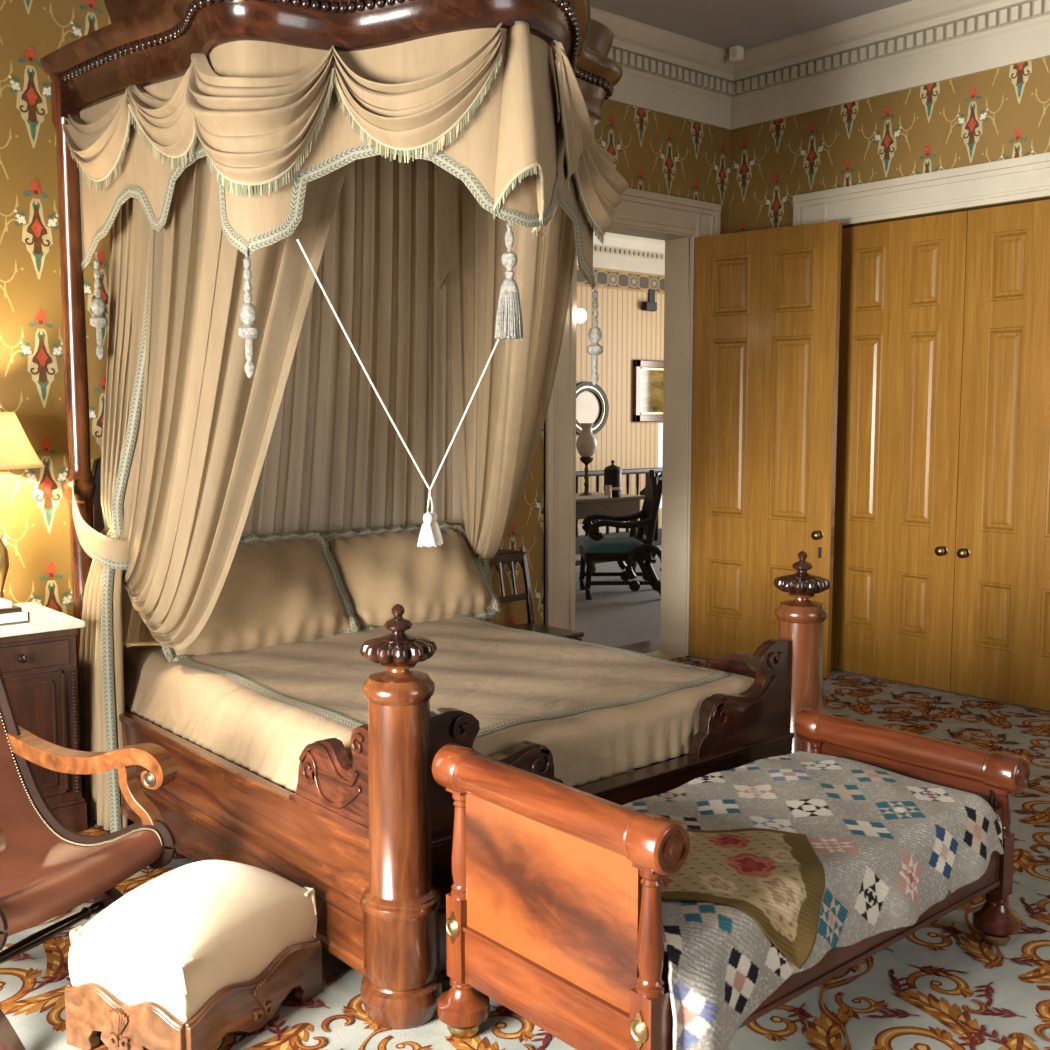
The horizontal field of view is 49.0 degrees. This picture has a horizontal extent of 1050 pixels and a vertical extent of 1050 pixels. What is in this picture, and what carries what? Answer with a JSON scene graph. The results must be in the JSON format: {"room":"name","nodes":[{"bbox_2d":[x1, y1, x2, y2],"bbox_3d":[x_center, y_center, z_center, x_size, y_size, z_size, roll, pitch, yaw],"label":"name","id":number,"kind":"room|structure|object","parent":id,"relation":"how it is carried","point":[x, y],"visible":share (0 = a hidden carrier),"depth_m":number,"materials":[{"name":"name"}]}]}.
{"room":"historic interior","nodes":[
{"label":"historic interior","id":0,"kind":"room"},
{"bbox_2d":[0,0,729,625],"bbox_3d":[-1.492,-0.844,5.333,7.810,3.840,0.203,-5,7,-41],"label":"wall","id":1,"kind":"structure","parent":0,"point":[655,152],"depth_m":4.79,"materials":[{"name":"gold paper"}]},
{"bbox_2d":[543,188,720,655],"bbox_3d":[0.686,-0.558,7.094,1.490,2.927,0.050,-5,7,-41],"label":"trim","id":2,"kind":"structure","parent":1,"relation":"attached to","point":[638,208],"depth_m":6.76,"materials":[{"name":"paint"}]},
{"bbox_2d":[575,223,691,656],"bbox_3d":[0.604,-0.463,7.198,1.020,2.717,0.220,-5,7,-41],"label":"trim","id":3,"kind":"structure","parent":1,"relation":"attached to","point":[678,268],"depth_m":7.51,"materials":[{"name":"paint"}]},
{"bbox_2d":[590,6,734,129],"bbox_3d":[-1.392,-2.531,5.013,7.360,0.420,0.165,-5,7,-41],"label":"trim","id":4,"kind":"structure","parent":1,"relation":"attached to","point":[665,72],"depth_m":6.99,"materials":[{"name":"white paint"}]},
{"bbox_2d":[689,221,841,677],"bbox_3d":[1.461,-0.452,7.127,0.977,2.692,0.183,5,7,41],"label":"door","id":5,"kind":"structure","parent":1,"relation":"in","point":[767,301],"depth_m":7.10,"materials":[{"name":"brown wood"}]},
{"bbox_2d":[0,545,1049,1049],"bbox_3d":[1.536,0.917,7.281,14.700,0.054,12.400,-5,7,-41],"label":"floor","id":6,"kind":"structure","parent":0,"point":[941,986],"depth_m":3.28,"materials":[{"name":"carpet"}]},
{"bbox_2d":[0,602,87,831],"bbox_3d":[-2.119,0.770,4.369,0.728,0.815,0.607,-5,7,-41],"label":"nightstand","id":7,"kind":"object","parent":6,"relation":"on","point":[38,657],"visible":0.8,"depth_m":4.31,"materials":[{"name":"brown wood"}]},
{"bbox_2d":[0,609,29,624],"bbox_3d":[-2.026,0.347,4.294,0.295,0.040,0.180,-5,7,-41],"label":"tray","id":8,"kind":"object","parent":7,"relation":"on","point":[24,616],"visible":0.77,"depth_m":4.29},
{"bbox_2d":[0,598,21,613],"bbox_3d":[-1.986,0.319,4.329,0.145,0.069,0.135,-5,7,-41],"label":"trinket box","id":9,"kind":"object","parent":8,"relation":"in","point":[6,606],"visible":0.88,"depth_m":4.30,"materials":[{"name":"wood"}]},
{"bbox_2d":[0,412,44,597],"bbox_3d":[-2.066,-0.057,4.492,0.376,0.804,0.376,-5,7,-41],"label":"table lamp","id":10,"kind":"object","parent":7,"relation":"on","point":[16,451],"visible":0.87,"depth_m":4.42,"materials":[{"name":"yellow fabric"}]},
{"bbox_2d":[0,668,177,1049],"bbox_3d":[-1.505,0.737,3.184,0.846,1.117,0.682,2,6,24],"label":"armchair","id":11,"kind":"object","parent":6,"relation":"on","point":[48,869],"visible":1,"depth_m":3.31,"materials":[{"name":"brown leather"}]},
{"bbox_2d":[65,860,322,1049],"bbox_3d":[-0.867,1.115,3.058,0.451,0.383,0.561,3,6,28],"label":"footstool","id":12,"kind":"object","parent":6,"relation":"on","point":[198,953],"visible":1,"depth_m":2.89,"materials":[{"name":"white fabric"}]},
{"bbox_2d":[40,0,830,1029],"bbox_3d":[-0.416,-0.423,4.367,1.980,3.190,2.530,-5,7,-41],"label":"bed","id":13,"kind":"object","parent":6,"relation":"on","point":[372,836],"visible":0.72,"depth_m":3.68,"materials":[{"name":"brown wood"}]},
{"bbox_2d":[78,197,161,832],"bbox_3d":[-1.579,-0.244,4.484,0.348,2.790,0.524,-5,7,-41],"label":"curtain","id":14,"kind":"object","parent":13,"relation":"hanging from","point":[100,670],"visible":0.68,"depth_m":4.48,"materials":[{"name":"beige fabric"}]},
{"bbox_2d":[72,479,130,569],"bbox_3d":[-1.635,-0.009,4.543,0.215,0.333,0.356,-5,7,-41],"label":"tieback","id":15,"kind":"object","parent":14,"relation":"attached to","point":[113,553],"visible":0.66,"depth_m":4.42,"materials":[{"name":"beige fabric"}]},
{"bbox_2d":[122,156,348,649],"bbox_3d":[-1.083,-0.563,4.091,1.232,2.077,0.310,3,6,28],"label":"curtain","id":16,"kind":"object","parent":13,"relation":"hanging from","point":[208,369],"visible":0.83,"depth_m":4.12,"materials":[{"name":"beige fabric"}]},
{"bbox_2d":[122,153,464,644],"bbox_3d":[-1.012,-0.633,5.174,1.900,2.330,0.034,-5,7,-41],"label":"curtain","id":17,"kind":"object","parent":13,"relation":"hanging from","point":[335,459],"visible":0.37,"depth_m":5.40,"materials":[{"name":"beige fabric"}]},
{"bbox_2d":[62,21,628,288],"bbox_3d":[-0.531,-1.335,4.439,1.873,0.799,1.837,-5,7,-41],"label":"valance","id":18,"kind":"object","parent":13,"relation":"hanging from","point":[271,119],"visible":0.93,"depth_m":3.75,"materials":[{"name":"beige fabric"}]},
{"bbox_2d":[90,252,107,359],"bbox_3d":[-1.670,-0.857,4.514,0.070,0.415,0.066,-5,7,-41],"label":"tassel","id":19,"kind":"object","parent":18,"relation":"hanging from","point":[98,306],"visible":1,"depth_m":4.50,"materials":[{"name":"white fabric"}]},
{"bbox_2d":[238,248,258,377],"bbox_3d":[-0.894,-0.684,3.725,0.070,0.415,0.066,-5,7,-41],"label":"tassel","id":20,"kind":"object","parent":18,"relation":"hanging from","point":[248,313],"visible":1,"depth_m":3.71,"materials":[{"name":"grey fabric"}]},
{"bbox_2d":[297,202,558,546],"bbox_3d":[-0.306,-0.579,4.187,1.167,1.312,0.090,-5,7,-41],"label":"cord","id":21,"kind":"object","parent":18,"relation":"hanging from","point":[430,535],"visible":0.98,"depth_m":4.17,"materials":[{"name":"white fabric"}]},
{"bbox_2d":[495,221,523,340],"bbox_3d":[-0.052,-0.915,3.842,0.102,0.593,0.097,-5,7,-41],"label":"tassel","id":22,"kind":"object","parent":18,"relation":"hanging from","point":[509,322],"visible":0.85,"depth_m":3.83,"materials":[{"name":"white fabric"}]},
{"bbox_2d":[587,283,602,384],"bbox_3d":[0.288,-0.784,4.745,0.070,0.415,0.066,-5,7,-41],"label":"tassel","id":23,"kind":"object","parent":18,"relation":"hanging from","point":[594,335],"visible":1,"depth_m":4.73,"materials":[{"name":"grey fabric"}]},
{"bbox_2d":[123,615,754,792],"bbox_3d":[-0.407,0.608,4.432,1.727,0.212,2.133,-5,7,-41],"label":"coverlet","id":24,"kind":"object","parent":13,"relation":"on","point":[600,711],"visible":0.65,"depth_m":3.98,"materials":[{"name":"beige fabric"}]},
{"bbox_2d":[146,530,360,662],"bbox_3d":[-1.133,0.293,4.778,0.897,0.484,0.369,-5,7,-41],"label":"bed pillow","id":25,"kind":"object","parent":24,"relation":"on","point":[278,588],"visible":0.67,"depth_m":4.74,"materials":[{"name":"beige fabric"}]},
{"bbox_2d":[323,521,500,628],"bbox_3d":[-0.521,0.243,5.364,0.837,0.467,0.381,-5,7,-41],"label":"bed pillow","id":26,"kind":"object","parent":24,"relation":"on","point":[379,569],"visible":0.91,"depth_m":5.26,"materials":[{"name":"beige fabric"}]},
{"bbox_2d":[464,247,493,622],"bbox_3d":[-0.251,-0.371,5.779,0.082,2.790,0.280,-5,7,-41],"label":"curtain","id":27,"kind":"object","parent":13,"relation":"hanging from","point":[485,562],"visible":0.02,"depth_m":5.81,"materials":[{"name":"beige fabric"}]},
{"bbox_2d":[449,173,575,558],"bbox_3d":[-0.001,-0.753,4.838,0.415,1.971,1.656,-1,6,-13],"label":"curtain","id":28,"kind":"object","parent":13,"relation":"hanging from","point":[501,460],"visible":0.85,"depth_m":5.12,"materials":[{"name":"beige fabric"}]},
{"bbox_2d":[480,548,583,640],"bbox_3d":[0.007,0.578,6.109,0.387,0.866,0.491,-5,7,-41],"label":"chair","id":29,"kind":"object","parent":6,"relation":"on","point":[510,557],"visible":0.31,"depth_m":6.25,"materials":[{"name":"brown wood"}]},
{"bbox_2d":[575,492,644,577],"bbox_3d":[0.338,0.140,10.870,1.570,0.800,0.720,-5,7,-41],"label":"table","id":30,"kind":"object","parent":6,"relation":"on","point":[625,504],"visible":0.12,"depth_m":10.88,"materials":[{"name":"brown wood"}]},
{"bbox_2d":[576,423,596,495],"bbox_3d":[0.579,-0.609,10.847,0.198,0.694,0.200,-2,6,-20],"label":"oil lamp","id":31,"kind":"object","parent":30,"relation":"on","point":[586,443],"visible":0.94,"depth_m":10.78,"materials":[{"name":"white glass"}]},
{"bbox_2d":[576,495,607,499],"bbox_3d":[0.515,-0.250,10.627,0.570,0.021,0.140,-5,7,-41],"label":"open book","id":32,"kind":"object","parent":30,"relation":"on","point":[589,496],"visible":0.57,"depth_m":10.66,"materials":[{"name":"paper"}]},
{"bbox_2d":[605,485,611,497],"bbox_3d":[0.780,-0.315,10.812,0.068,0.114,0.066,-5,7,-41],"label":"glass tumbler","id":33,"kind":"object","parent":30,"relation":"on","point":[608,492],"visible":1,"depth_m":10.79,"materials":[{"name":"clear glass"}]},
{"bbox_2d":[603,460,621,495],"bbox_3d":[0.837,-0.448,11.008,0.181,0.341,0.179,-5,7,-41],"label":"lidded jar","id":34,"kind":"object","parent":30,"relation":"on","point":[612,473],"visible":0.93,"depth_m":10.94,"materials":[{"name":"black ceramic"}]},
{"bbox_2d":[575,467,661,554],"bbox_3d":[1.229,-0.256,13.579,3.600,1.059,0.145,-5,7,-41],"label":"balustrade","id":35,"kind":"object","parent":6,"relation":"on","point":[581,539],"visible":0.06,"depth_m":13.42,"materials":[{"name":"brown wood"}]},
{"bbox_2d":[579,470,661,599],"bbox_3d":[0.863,0.072,10.112,0.727,1.111,0.700,0,6,-2],"label":"armchair","id":36,"kind":"object","parent":6,"relation":"on","point":[638,548],"visible":0.98,"depth_m":9.86,"materials":[{"name":"wood"}]},
{"bbox_2d":[581,537,645,552],"bbox_3d":[0.784,0.164,10.117,0.540,0.100,0.540,0,6,-2],"label":"seat cushion","id":37,"kind":"object","parent":36,"relation":"on","point":[606,544],"depth_m":9.90,"materials":[{"name":"teal fabric"}]},
{"bbox_2d":[432,707,1029,1049],"bbox_3d":[0.633,0.913,3.202,1.669,0.756,0.786,-5,7,-41],"label":"bed","id":38,"kind":"object","parent":6,"relation":"on","point":[554,916],"visible":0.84,"depth_m":2.74,"materials":[{"name":"red wood"}]},
{"bbox_2d":[622,751,1003,1049],"bbox_3d":[0.654,1.003,3.161,1.448,0.425,0.717,-5,7,-41],"label":"patchwork quilt","id":39,"kind":"object","parent":38,"relation":"on","point":[890,847],"visible":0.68,"depth_m":3.09,"materials":[{"name":"fabric"}]},
{"bbox_2d":[661,828,824,968],"bbox_3d":[0.394,0.919,2.848,0.682,0.219,0.426,0,6,2],"label":"cover","id":40,"kind":"object","parent":39,"relation":"on","point":[776,878],"visible":0.58,"depth_m":2.76,"materials":[{"name":"beige fabric"}]},
{"bbox_2d":[576,286,663,527],"bbox_3d":[-0.611,-1.653,13.272,9.400,3.900,0.200,-5,7,-41],"label":"wall","id":41,"kind":"structure","parent":0,"point":[630,333],"depth_m":14.72,"materials":[{"name":"paper"}]},
{"bbox_2d":[574,308,586,322],"bbox_3d":[0.302,-1.215,6.704,0.072,0.083,0.130,-5,7,-41],"label":"globe light","id":42,"kind":"object","parent":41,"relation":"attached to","point":[580,315],"visible":0.94,"depth_m":6.66,"materials":[{"name":"white glass"}]},
{"bbox_2d":[576,391,599,422],"bbox_3d":[0.762,-1.446,14.340,0.500,0.450,0.006,-5,7,-41],"label":"print","id":43,"kind":"object","parent":41,"relation":"attached to","point":[587,402],"depth_m":14.35},
{"bbox_2d":[576,382,608,434],"bbox_3d":[0.772,-1.445,14.329,0.720,0.670,0.046,-5,7,-41],"label":"oval frame","id":44,"kind":"object","parent":41,"relation":"attached to","point":[592,405],"visible":0.61,"depth_m":14.38,"materials":[{"name":"black metal"}]},
{"bbox_2d":[578,519,639,535],"bbox_3d":[-1.181,0.251,12.816,7.700,0.200,0.020,-5,7,-41],"label":"baseboard","id":45,"kind":"structure","parent":41,"relation":"attached to","point":[601,529],"depth_m":14.67,"materials":[{"name":"white paint"}]},
{"bbox_2d":[577,231,664,274],"bbox_3d":[-0.496,-3.292,12.979,9.400,0.460,0.150,-5,7,-41],"label":"trim","id":46,"kind":"structure","parent":41,"relation":"attached to","point":[617,251],"depth_m":14.56,"materials":[{"name":"white paint"}]},
{"bbox_2d":[577,265,664,293],"bbox_3d":[-0.520,-2.949,13.086,9.459,0.245,0.007,-5,7,-41],"label":"trim","id":47,"kind":"structure","parent":41,"relation":"attached to","point":[604,278],"depth_m":14.63,"materials":[{"name":"multicoloured paper"}]},
{"bbox_2d":[633,360,663,421],"bbox_3d":[1.877,-1.767,15.257,1.240,0.800,0.051,-5,7,-41],"label":"framed picture","id":48,"kind":"object","parent":41,"relation":"attached to","point":[647,374],"visible":0.44,"depth_m":15.01,"materials":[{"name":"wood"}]},
{"bbox_2d":[642,289,656,311],"bbox_3d":[1.622,-2.907,14.895,0.250,0.280,0.098,-5,7,-41],"label":"wall bracket","id":49,"kind":"object","parent":41,"relation":"attached to","point":[651,305],"visible":1,"depth_m":14.88,"materials":[{"name":"black metal"}]},
{"bbox_2d":[589,0,911,50],"bbox_3d":[0.719,-2.556,2.604,7.810,0.100,6.950,-5,7,-41],"label":"ceiling","id":50,"kind":"structure","parent":0,"point":[724,24],"depth_m":6.53,"materials":[{"name":"paint"}]},
{"bbox_2d":[729,45,743,61],"bbox_3d":[1.302,-2.904,7.101,0.070,0.084,0.070,-5,7,-41],"label":"ceiling sensor","id":51,"kind":"object","parent":50,"relation":"attached to","point":[736,53],"visible":1,"depth_m":7.08,"materials":[{"name":"white plastic"}]},
{"bbox_2d":[728,56,1049,232],"bbox_3d":[3.639,-0.830,5.186,0.253,3.840,6.750,-5,7,-41],"label":"wall","id":52,"kind":"structure","parent":0,"point":[1003,113],"depth_m":6.63,"materials":[{"name":"gold paper"}]},
{"bbox_2d":[729,0,1049,130],"bbox_3d":[3.418,-2.526,4.959,0.165,0.420,6.550,-5,7,-41],"label":"trim","id":53,"kind":"structure","parent":52,"relation":"attached to","point":[914,43],"depth_m":6.56,"materials":[{"name":"white paint"}]},
{"bbox_2d":[831,211,967,691],"bbox_3d":[2.144,-0.417,6.778,0.121,2.692,0.850,-5,7,-41],"label":"door","id":54,"kind":"structure","parent":52,"relation":"in","point":[902,291],"depth_m":6.74,"materials":[{"name":"brown wood"}]},
{"bbox_2d":[793,152,1049,225],"bbox_3d":[2.403,-0.493,6.422,0.050,2.927,2.240,-5,7,-41],"label":"trim","id":55,"kind":"structure","parent":52,"relation":"attached to","point":[1025,177],"depth_m":6.44,"materials":[{"name":"white paint"}]},
{"bbox_2d":[950,199,1049,710],"bbox_3d":[2.704,-0.354,6.136,0.121,2.692,0.850,-5,7,-41],"label":"door","id":56,"kind":"structure","parent":52,"relation":"in","point":[1001,633],"depth_m":6.27,"materials":[{"name":"brown wood"}]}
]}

